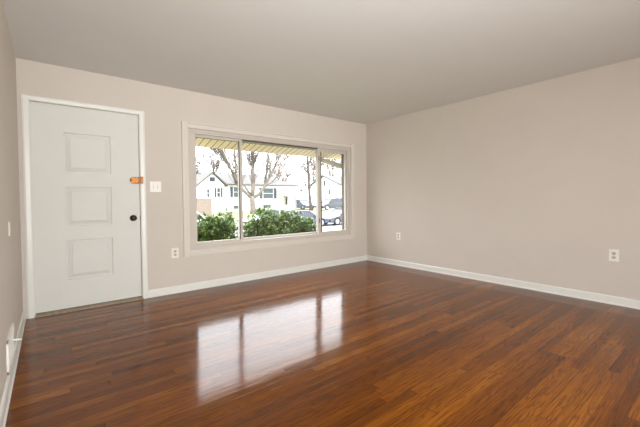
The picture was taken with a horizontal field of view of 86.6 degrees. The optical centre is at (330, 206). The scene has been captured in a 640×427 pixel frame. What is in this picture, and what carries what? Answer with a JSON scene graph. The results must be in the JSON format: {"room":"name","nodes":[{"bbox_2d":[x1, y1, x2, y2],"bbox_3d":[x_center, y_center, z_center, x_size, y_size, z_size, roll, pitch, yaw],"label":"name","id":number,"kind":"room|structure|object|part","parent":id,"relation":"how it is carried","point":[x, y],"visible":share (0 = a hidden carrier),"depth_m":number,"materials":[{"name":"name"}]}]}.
{"room":"empty living room","nodes":[
{"label":"empty living room","id":0,"kind":"room"},
{"bbox_2d":[0,0,22,403],"bbox_3d":[-0.854,-0.156,0.581,0.150,2.499,6.600,-2,2,-40],"label":"wall","id":1,"kind":"structure","parent":0,"point":[11,296],"depth_m":2.31,"materials":[{"name":"paint"}]},
{"bbox_2d":[0,310,25,426],"bbox_3d":[-0.777,1.048,0.661,0.020,0.086,6.600,-2,2,-40],"label":"baseboard","id":2,"kind":"structure","parent":1,"relation":"attached to","point":[4,406],"depth_m":2.00,"materials":[{"name":"paint"}]},
{"bbox_2d":[6,322,21,374],"bbox_3d":[-1.981,0.872,2.128,0.051,0.200,0.400,-2,2,-40],"label":"air vent","id":3,"kind":"object","parent":1,"relation":"in","point":[10,341],"visible":1,"depth_m":2.06,"materials":[{"name":"white plastic"}]},
{"bbox_3d":[-1.996,0.873,2.116,0.012,0.200,0.400,-2,2,-40],"label":"register frame","id":4,"kind":"part","parent":3,"relation":"part of","materials":[{"name":"white plastic"}]},
{"bbox_2d":[16,58,366,318],"bbox_3d":[-1.194,-0.240,4.718,4.918,2.499,0.200,-2,2,-40],"label":"wall","id":5,"kind":"structure","parent":0,"point":[164,107],"depth_m":4.05,"materials":[{"name":"paint"}]},
{"bbox_2d":[21,94,147,318],"bbox_3d":[-2.538,-0.009,3.580,1.026,2.112,0.237,-2,2,-40],"label":"door frame","id":6,"kind":"structure","parent":5,"relation":"attached to","point":[25,104],"depth_m":3.23,"materials":[{"name":"paint"}]},
{"bbox_2d":[29,101,141,312],"bbox_3d":[-2.498,0.000,3.531,0.912,2.038,0.114,-2,2,-40],"label":"door","id":7,"kind":"structure","parent":5,"relation":"in","point":[85,162],"depth_m":3.51,"materials":[{"name":"paint"}]},
{"bbox_3d":[-2.533,-0.549,3.540,0.395,0.401,0.045,-2,2,-40],"label":"panel","id":8,"kind":"part","parent":7,"relation":"part of","materials":[{"name":"paint"}]},
{"bbox_3d":[-2.528,-0.006,3.551,0.395,0.398,0.045,-2,2,-40],"label":"panel","id":9,"kind":"part","parent":7,"relation":"part of","materials":[{"name":"paint"}]},
{"bbox_3d":[-2.522,0.533,3.563,0.395,0.398,0.045,-2,2,-40],"label":"panel","id":10,"kind":"part","parent":7,"relation":"part of","materials":[{"name":"paint"}]},
{"bbox_3d":[-2.185,0.124,3.765,0.068,0.068,0.067,-2,2,-40],"label":"knob","id":11,"kind":"part","parent":7,"relation":"part of","materials":[{"name":"brown metal"}]},
{"bbox_2d":[150,181,160,191],"bbox_3d":[-2.010,-0.232,3.898,0.116,0.120,0.018,-2,2,-40],"label":"light switch","id":12,"kind":"object","parent":5,"relation":"attached to","point":[155,186],"visible":1,"depth_m":3.90,"materials":[{"name":"white plastic"}]},
{"bbox_2d":[171,248,178,257],"bbox_3d":[-1.855,0.550,4.044,0.080,0.118,0.009,-2,2,-40],"label":"wall outlet","id":13,"kind":"object","parent":5,"relation":"attached to","point":[174,251],"visible":1,"depth_m":4.04,"materials":[{"name":"white plastic"}]},
{"bbox_2d":[148,255,366,297],"bbox_3d":[-0.706,0.956,4.997,3.562,0.086,0.020,-2,2,-40],"label":"baseboard","id":14,"kind":"structure","parent":5,"relation":"attached to","point":[242,278],"depth_m":4.61,"materials":[{"name":"paint"}]},
{"bbox_2d":[181,121,355,256],"bbox_3d":[-0.732,-0.242,5.062,2.864,1.638,0.182,-2,2,-40],"label":"window","id":15,"kind":"structure","parent":5,"relation":"in","point":[193,134],"depth_m":4.71,"materials":[{"name":"paint"}]},
{"bbox_3d":[-1.469,-0.222,4.449,0.622,1.382,0.034,-2,2,-40],"label":"sash","id":16,"kind":"part","parent":15,"relation":"part of","materials":[{"name":"glass"}]},
{"bbox_3d":[-0.736,-0.243,5.108,1.360,1.382,0.030,-2,2,-40],"label":"sash","id":17,"kind":"part","parent":15,"relation":"part of","materials":[{"name":"glass"}]},
{"bbox_3d":[0.020,-0.262,5.682,0.619,1.382,0.038,-2,2,-40],"label":"sash","id":18,"kind":"part","parent":15,"relation":"part of","materials":[{"name":"metal"}]},
{"bbox_2d":[321,158,340,168],"bbox_3d":[0.125,0.224,6.192,0.646,2.282,0.143,-1,1,-4],"label":"downspout","id":19,"kind":"object","parent":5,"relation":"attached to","point":[326,161],"visible":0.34,"depth_m":6.12,"materials":[{"name":"paint"}]},
{"bbox_2d":[2,0,639,123],"bbox_3d":[0.951,-1.456,2.096,4.918,0.120,6.950,-2,2,-40],"label":"ceiling","id":20,"kind":"structure","parent":0,"point":[357,61],"depth_m":2.93,"materials":[{"name":"paint"}]},
{"bbox_2d":[5,260,639,426],"bbox_3d":[0.976,1.102,2.151,4.918,0.120,6.950,-2,2,-40],"label":"floor","id":21,"kind":"structure","parent":0,"point":[367,343],"depth_m":2.35,"materials":[{"name":"brown wood"}]},
{"bbox_2d":[34,296,143,317],"bbox_3d":[-2.531,1.034,3.605,0.925,0.024,0.228,-2,2,-40],"label":"threshold","id":22,"kind":"object","parent":21,"relation":"on","point":[78,308],"visible":0.59,"depth_m":3.50,"materials":[{"name":"brown wood"}]},
{"bbox_2d":[366,57,639,299],"bbox_3d":[2.812,-0.257,3.627,0.150,2.499,6.600,-2,2,-40],"label":"wall","id":23,"kind":"structure","parent":0,"point":[537,182],"depth_m":4.09,"materials":[{"name":"paint"}]},
{"bbox_2d":[367,255,639,309],"bbox_3d":[2.759,0.951,3.598,0.020,0.086,6.600,-2,2,-40],"label":"baseboard","id":24,"kind":"structure","parent":23,"relation":"attached to","point":[613,300],"depth_m":4.11,"materials":[{"name":"paint"}]},
{"bbox_2d":[609,249,618,261],"bbox_3d":[2.877,0.494,3.450,0.009,0.122,0.082,-2,2,-40],"label":"wall outlet","id":25,"kind":"object","parent":23,"relation":"attached to","point":[613,254],"visible":1,"depth_m":3.45,"materials":[{"name":"white plastic"}]},
{"label":"outside","id":26,"kind":"structure","parent":0,"visible":0},
{"bbox_3d":[3.701,0.727,47.289,8.500,0.830,10.600,-2,2,-40],"label":"driveway","id":27,"kind":"object","parent":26,"visible":0},
{"bbox_2d":[296,199,314,209],"bbox_3d":[-4.193,-0.368,49.947,2.060,1.450,4.480,-2,2,-40],"label":"car","id":28,"kind":"object","parent":27,"relation":"on","point":[300,203],"visible":0.62,"depth_m":48.98,"materials":[{"name":"paint"}]},
{"bbox_2d":[315,198,341,209],"bbox_3d":[0.106,-0.411,48.058,4.680,1.600,2.060,-2,2,-40],"label":"car","id":29,"kind":"object","parent":27,"relation":"on","point":[327,203],"visible":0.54,"depth_m":47.35,"materials":[{"name":"grey paint"}]},
{"bbox_3d":[0.929,-1.321,2.269,6.400,0.680,7.540,-2,2,-40],"label":"roof","id":30,"kind":"structure","parent":0,"visible":0},
{"bbox_2d":[196,138,340,159],"bbox_3d":[-1.297,-0.989,4.961,6.400,0.286,0.320,-2,2,-40],"label":"soffit","id":31,"kind":"structure","parent":30,"relation":"attached to","point":[200,142],"depth_m":5.19,"materials":[{"name":"beige wood"}]},
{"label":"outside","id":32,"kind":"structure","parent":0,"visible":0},
{"bbox_2d":[204,208,333,221],"bbox_3d":[-9.237,0.499,65.596,150.000,1.200,55.900,-2,2,-40],"label":"lawn","id":33,"kind":"structure","parent":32,"point":[245,213],"depth_m":40.15,"materials":[{"name":"green plant"}]},
{"bbox_2d":[197,198,211,214],"bbox_3d":[-13.850,0.102,34.547,3.550,2.000,0.330,-2,2,-40],"label":"wall","id":34,"kind":"structure","parent":33,"relation":"on","point":[203,204],"depth_m":35.06,"materials":[{"name":"beige brick"}]},
{"bbox_2d":[196,149,230,174],"bbox_3d":[-21.823,-6.154,62.763,6.896,12.859,8.534,-2,2,-40],"label":"bare tree","id":35,"kind":"object","parent":33,"relation":"on","point":[216,165],"visible":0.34,"depth_m":62.75,"materials":[{"name":"brown plant"}]},
{"bbox_2d":[196,172,301,212],"bbox_3d":[-12.404,-1.816,46.517,14.550,5.400,10.050,-2,2,-40],"label":"house","id":36,"kind":"structure","parent":33,"relation":"on","point":[223,191],"depth_m":43.42,"materials":[{"name":"white"}]},
{"bbox_2d":[230,187,232,196],"bbox_3d":[-12.306,-1.839,42.118,0.340,1.310,0.040,-2,2,-40],"label":"shutter","id":37,"kind":"object","parent":36,"relation":"hanging from","point":[231,188],"depth_m":42.09,"materials":[{"name":"paint"}]},
{"bbox_3d":[-11.822,-1.853,42.529,0.750,1.230,0.012,-2,2,-40],"label":"pane","id":38,"kind":"part","parent":36,"relation":"part of","materials":[{"name":"grey glass"}]},
{"bbox_3d":[-8.379,-1.807,45.390,1.500,1.350,0.012,-2,2,-40],"label":"pane","id":39,"kind":"part","parent":36,"relation":"part of","materials":[{"name":"grey glass"}]},
{"bbox_2d":[274,188,276,198],"bbox_3d":[-7.556,-1.830,46.066,0.450,1.430,0.040,-2,2,-40],"label":"shutter","id":40,"kind":"object","parent":36,"relation":"hanging from","point":[275,189],"depth_m":46.09,"materials":[{"name":"paint"}]},
{"bbox_2d":[209,148,293,213],"bbox_3d":[-9.942,-6.007,37.513,6.866,13.968,14.144,0,2,41],"label":"bare tree","id":41,"kind":"object","parent":33,"relation":"on","point":[252,161],"visible":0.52,"depth_m":38.30,"materials":[{"name":"grey plant"}]},
{"bbox_2d":[256,152,293,182],"bbox_3d":[-10.340,-7.054,64.912,7.992,14.387,7.557,-1,1,-3],"label":"bare tree","id":42,"kind":"object","parent":33,"relation":"on","point":[285,157],"visible":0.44,"depth_m":64.20,"materials":[{"name":"brown plant"}]},
{"bbox_2d":[298,156,315,210],"bbox_3d":[-2.749,-5.045,45.807,2.820,11.479,6.260,0,1,22],"label":"bare tree","id":43,"kind":"object","parent":33,"relation":"on","point":[308,161],"visible":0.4,"depth_m":45.87,"materials":[{"name":"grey plant"}]},
{"bbox_2d":[297,156,330,189],"bbox_3d":[-3.552,-7.306,73.010,7.439,14.397,7.345,-1,1,-26],"label":"bare tree","id":44,"kind":"object","parent":33,"relation":"on","point":[312,163],"visible":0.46,"depth_m":72.13,"materials":[{"name":"brown plant"}]},
{"bbox_2d":[310,175,341,204],"bbox_3d":[3.041,-2.769,64.639,11.600,6.030,8.900,-2,2,-40],"label":"house","id":45,"kind":"structure","parent":33,"relation":"on","point":[331,185],"depth_m":60.37,"materials":[{"name":"beige"}]},
{"bbox_2d":[314,158,340,175],"bbox_3d":[0.691,-7.620,86.793,8.441,14.289,10.798,-2,2,-40],"label":"bare tree","id":46,"kind":"object","parent":33,"relation":"on","point":[332,168],"visible":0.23,"depth_m":86.92,"materials":[{"name":"brown plant"}]},
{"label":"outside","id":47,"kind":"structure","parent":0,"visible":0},
{"bbox_3d":[11.292,1.320,25.258,130.000,0.900,15.400,-2,2,-40],"label":"lawn","id":48,"kind":"structure","parent":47,"visible":0},
{"bbox_2d":[197,206,238,241],"bbox_3d":[-2.021,0.737,5.510,1.263,1.475,1.112,-2,2,-40],"label":"evergreen shrub","id":49,"kind":"object","parent":48,"relation":"on","point":[209,228],"visible":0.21,"depth_m":5.32,"materials":[{"name":"green plant"}]},
{"bbox_2d":[238,206,315,237],"bbox_3d":[-0.909,0.709,6.424,1.736,1.471,1.108,-2,2,-40],"label":"evergreen shrub","id":50,"kind":"object","parent":48,"relation":"on","point":[269,224],"visible":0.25,"depth_m":6.11,"materials":[{"name":"green plant"}]},
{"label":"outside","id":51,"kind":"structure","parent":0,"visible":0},
{"bbox_2d":[235,227,341,235],"bbox_3d":[7.363,1.384,29.990,130.000,0.181,1.300,-2,2,-40],"label":"sidewalk","id":52,"kind":"structure","parent":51,"point":[335,227],"depth_m":23.69,"materials":[{"name":"concrete"}]},
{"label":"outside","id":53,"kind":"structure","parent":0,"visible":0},
{"bbox_2d":[235,222,341,234],"bbox_3d":[3.657,1.491,34.454,130.000,0.320,8.500,-2,2,-40],"label":"street","id":54,"kind":"structure","parent":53,"point":[328,225],"depth_m":29.07,"materials":[{"name":"grey asphalt"}]},
{"bbox_2d":[243,209,286,222],"bbox_3d":[-5.159,0.921,29.395,4.580,1.450,2.060,-2,2,-40],"label":"car","id":55,"kind":"object","parent":54,"relation":"on","point":[279,210],"visible":0.06,"depth_m":28.76,"materials":[{"name":"silver paint"}]},
{"bbox_2d":[285,210,328,225],"bbox_3d":[-2.421,0.975,27.901,4.580,1.350,2.060,-2,2,-40],"label":"car","id":56,"kind":"object","parent":54,"relation":"on","point":[305,213],"visible":0.25,"depth_m":27.57,"materials":[{"name":"blue paint"}]},
{"bbox_2d":[322,208,341,224],"bbox_3d":[1.116,0.828,30.838,4.580,1.450,2.060,-2,2,-40],"label":"car","id":57,"kind":"object","parent":54,"relation":"on","point":[335,216],"visible":0.3,"depth_m":29.55,"materials":[{"name":"grey paint"}]}
]}

